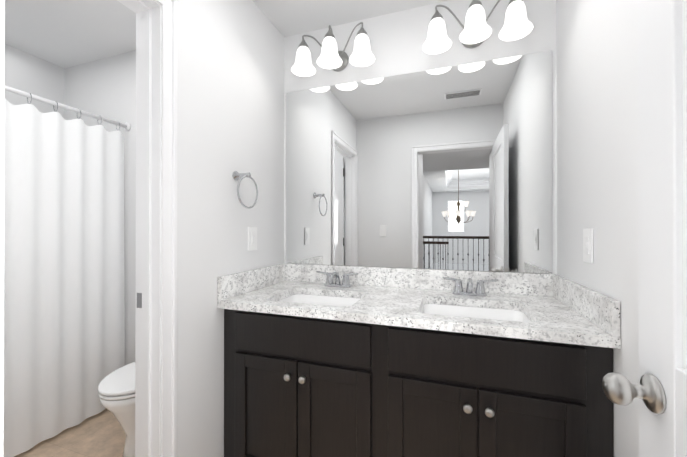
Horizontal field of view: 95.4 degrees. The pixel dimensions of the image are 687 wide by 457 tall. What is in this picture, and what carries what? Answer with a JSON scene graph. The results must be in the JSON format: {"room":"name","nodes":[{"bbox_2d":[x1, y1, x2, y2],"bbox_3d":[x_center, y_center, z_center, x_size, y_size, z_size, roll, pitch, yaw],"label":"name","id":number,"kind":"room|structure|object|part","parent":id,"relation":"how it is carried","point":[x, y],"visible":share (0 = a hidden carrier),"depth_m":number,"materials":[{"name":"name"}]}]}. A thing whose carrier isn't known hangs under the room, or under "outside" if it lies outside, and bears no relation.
{"room":"bathroom","nodes":[
{"label":"bathroom","id":0,"kind":"room"},
{"bbox_2d":[4,44,63,118],"bbox_3d":[-2.486,-0.015,1.710,0.120,2.470,1.565,0,0,19],"label":"wall","id":1,"kind":"structure","parent":0,"point":[29,73],"depth_m":2.25,"materials":[{"name":"white paint"}]},
{"bbox_2d":[14,409,125,456],"bbox_3d":[-0.797,1.269,1.299,3.580,0.100,1.895,0,0,19],"label":"floor","id":2,"kind":"structure","parent":0,"point":[102,434],"depth_m":1.79,"materials":[{"name":"tile"}]},
{"bbox_2d":[98,362,134,456],"bbox_3d":[-1.049,0.825,1.844,0.444,0.788,0.707,0,0,19],"label":"toilet","id":3,"kind":"object","parent":2,"relation":"on","point":[116,391],"visible":0.23,"depth_m":1.57,"materials":[{"name":"white ceramic"}]},
{"bbox_2d":[217,307,620,456],"bbox_3d":[0.230,0.794,1.488,1.514,0.847,0.625,0,0,19],"label":"bathroom vanity","id":4,"kind":"object","parent":2,"relation":"on","point":[337,361],"depth_m":1.20,"materials":[{"name":"brown wood"}]},
{"bbox_2d":[217,279,620,342],"bbox_3d":[0.232,0.352,1.494,1.516,0.034,0.618,0,0,19],"label":"countertop","id":5,"kind":"structure","parent":4,"relation":"on","point":[551,319],"depth_m":1.32,"materials":[{"name":"white stone"}]},
{"bbox_2d":[281,291,360,306],"bbox_3d":[-0.123,0.433,1.553,0.470,0.151,0.370,0,0,19],"label":"sink","id":6,"kind":"object","parent":5,"relation":"in","point":[294,296],"depth_m":1.72,"materials":[{"name":"white ceramic"}]},
{"bbox_2d":[317,271,360,290],"bbox_3d":[-0.049,0.290,1.768,0.248,0.091,0.152,0,0,19],"label":"faucet","id":7,"kind":"object","parent":5,"relation":"on","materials":[{"name":"silver metal"}]},
{"bbox_2d":[441,275,496,298],"bbox_3d":[0.622,0.289,1.537,0.248,0.091,0.152,0,0,19],"label":"faucet","id":8,"kind":"object","parent":5,"relation":"on","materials":[{"name":"silver metal"}]},
{"bbox_2d":[421,299,532,322],"bbox_3d":[0.548,0.432,1.322,0.470,0.151,0.370,0,0,19],"label":"sink","id":9,"kind":"object","parent":5,"relation":"in","point":[486,310],"depth_m":1.47,"materials":[{"name":"white ceramic"}]},
{"bbox_2d":[64,50,135,364],"bbox_3d":[-1.374,-0.013,2.329,1.820,2.470,0.330,0,0,19],"label":"wall","id":10,"kind":"structure","parent":0,"point":[105,87],"depth_m":2.22,"materials":[{"name":"white paint"}]},
{"bbox_2d":[5,0,446,67],"bbox_3d":[-0.797,-1.301,1.306,3.580,0.100,1.895,0,0,19],"label":"ceiling","id":11,"kind":"structure","parent":0,"point":[65,33],"depth_m":1.88,"materials":[{"name":"white paint"}]},
{"bbox_2d":[177,0,283,456],"bbox_3d":[-0.713,-0.016,1.271,0.120,2.470,1.660,0,0,19],"label":"wall","id":12,"kind":"structure","parent":0,"point":[230,87],"depth_m":1.45,"materials":[{"name":"white paint"}]},
{"bbox_2d":[117,0,177,456],"bbox_3d":[-0.844,0.162,0.862,0.142,2.113,0.799,0,0,19],"label":"door frame","id":13,"kind":"structure","parent":12,"relation":"attached to","point":[156,262],"depth_m":1.18,"materials":[{"name":"white paint"}]},
{"bbox_2d":[232,171,257,208],"bbox_3d":[-0.504,-0.194,1.559,0.084,0.191,0.166,0,0,19],"label":"towel ring","id":14,"kind":"object","parent":12,"relation":"attached to","point":[236,175],"visible":1,"depth_m":1.55,"materials":[{"name":"silver metal"}]},
{"bbox_2d":[217,263,284,298],"bbox_3d":[-0.479,0.280,1.727,0.020,0.109,0.597,0,0,19],"label":"backsplash","id":15,"kind":"structure","parent":12,"relation":"attached to","point":[228,286],"depth_m":1.64,"materials":[{"name":"white stone"}]},
{"bbox_2d":[248,227,256,250],"bbox_3d":[-0.493,0.055,1.703,0.011,0.128,0.080,0,0,19],"label":"light switch","id":16,"kind":"object","parent":12,"relation":"attached to","point":[252,238],"visible":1,"depth_m":1.69,"materials":[{"name":"white plastic"}]},
{"bbox_2d":[285,263,552,294],"bbox_3d":[0.329,0.281,1.777,1.516,0.109,0.020,0,0,19],"label":"backsplash","id":17,"kind":"structure","parent":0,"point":[508,283],"depth_m":1.73,"materials":[{"name":"white stone"}]},
{"bbox_2d":[284,0,556,273],"bbox_3d":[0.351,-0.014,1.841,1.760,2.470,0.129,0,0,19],"label":"mirror glass","id":18,"kind":"object","parent":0,"point":[448,168],"depth_m":1.74,"materials":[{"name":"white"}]},
{"bbox_2d":[291,22,374,76],"bbox_3d":[-0.065,-1.044,1.804,0.506,0.216,0.232,0,0,19],"label":"sconce","id":19,"kind":"object","parent":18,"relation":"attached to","point":[331,56],"visible":1,"depth_m":1.79,"materials":[{"name":"white glass"}]},
{"bbox_2d":[422,0,532,53],"bbox_3d":[0.654,-1.045,1.557,0.506,0.216,0.232,0,0,19],"label":"sconce","id":20,"kind":"object","parent":18,"relation":"attached to","point":[477,30],"visible":1,"depth_m":1.54,"materials":[{"name":"white glass"}]},
{"bbox_2d":[556,0,638,456],"bbox_3d":[0.819,-0.018,0.683,0.120,2.470,1.775,0,0,19],"label":"wall","id":21,"kind":"structure","parent":0,"point":[597,116],"depth_m":1.06,"materials":[{"name":"white paint"}]},
{"bbox_2d":[553,275,619,334],"bbox_3d":[0.935,0.279,1.240,0.020,0.109,0.597,0,0,19],"label":"backsplash","id":22,"kind":"structure","parent":21,"relation":"attached to","point":[603,310],"depth_m":1.12,"materials":[{"name":"white stone"}]},
{"bbox_2d":[583,228,592,262],"bbox_3d":[0.919,0.064,1.177,0.011,0.128,0.080,0,0,19],"label":"light switch","id":23,"kind":"object","parent":21,"relation":"attached to","point":[588,245],"visible":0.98,"depth_m":1.17,"materials":[{"name":"white plastic"}]},
{"bbox_3d":[-1.087,-0.018,0.461,3.340,2.470,0.115,0,0,19],"label":"wall","id":24,"kind":"structure","parent":0,"visible":0},
{"bbox_2d":[0,0,4,456],"bbox_3d":[0.070,0.159,0.065,0.891,2.113,0.149,0,0,19],"label":"door frame","id":25,"kind":"structure","parent":24,"relation":"attached to","point":[2,28],"depth_m":0.25,"materials":[{"name":"white paint"}]},
{"bbox_2d":[4,85,130,130],"bbox_3d":[-1.759,-0.712,1.522,0.060,0.077,1.446,0,0,19],"label":"rail","id":26,"kind":"object","parent":24,"relation":"attached to","point":[127,126],"visible":0.9,"depth_m":1.84,"materials":[{"name":"white metal"}]},
{"bbox_2d":[3,98,124,456],"bbox_3d":[-1.757,0.261,1.524,0.036,1.867,1.400,0,0,19],"label":"fabric shower curtain","id":27,"kind":"object","parent":26,"relation":"hanging from","point":[64,339],"visible":0.96,"depth_m":1.80,"materials":[{"name":"white fabric"}]},
{"bbox_2d":[602,0,686,456],"bbox_3d":[0.549,0.191,0.341,0.207,2.028,0.729,0,0,19],"label":"entry door","id":28,"kind":"structure","parent":24,"relation":"in","point":[659,391],"depth_m":0.61,"materials":[{"name":"white paint"}]},
{"bbox_3d":[0.651,0.334,0.638,0.207,0.075,0.100,0,0,19],"label":"knob","id":29,"kind":"part","parent":28,"relation":"part of","materials":[{"name":"silver metal"}]}
]}

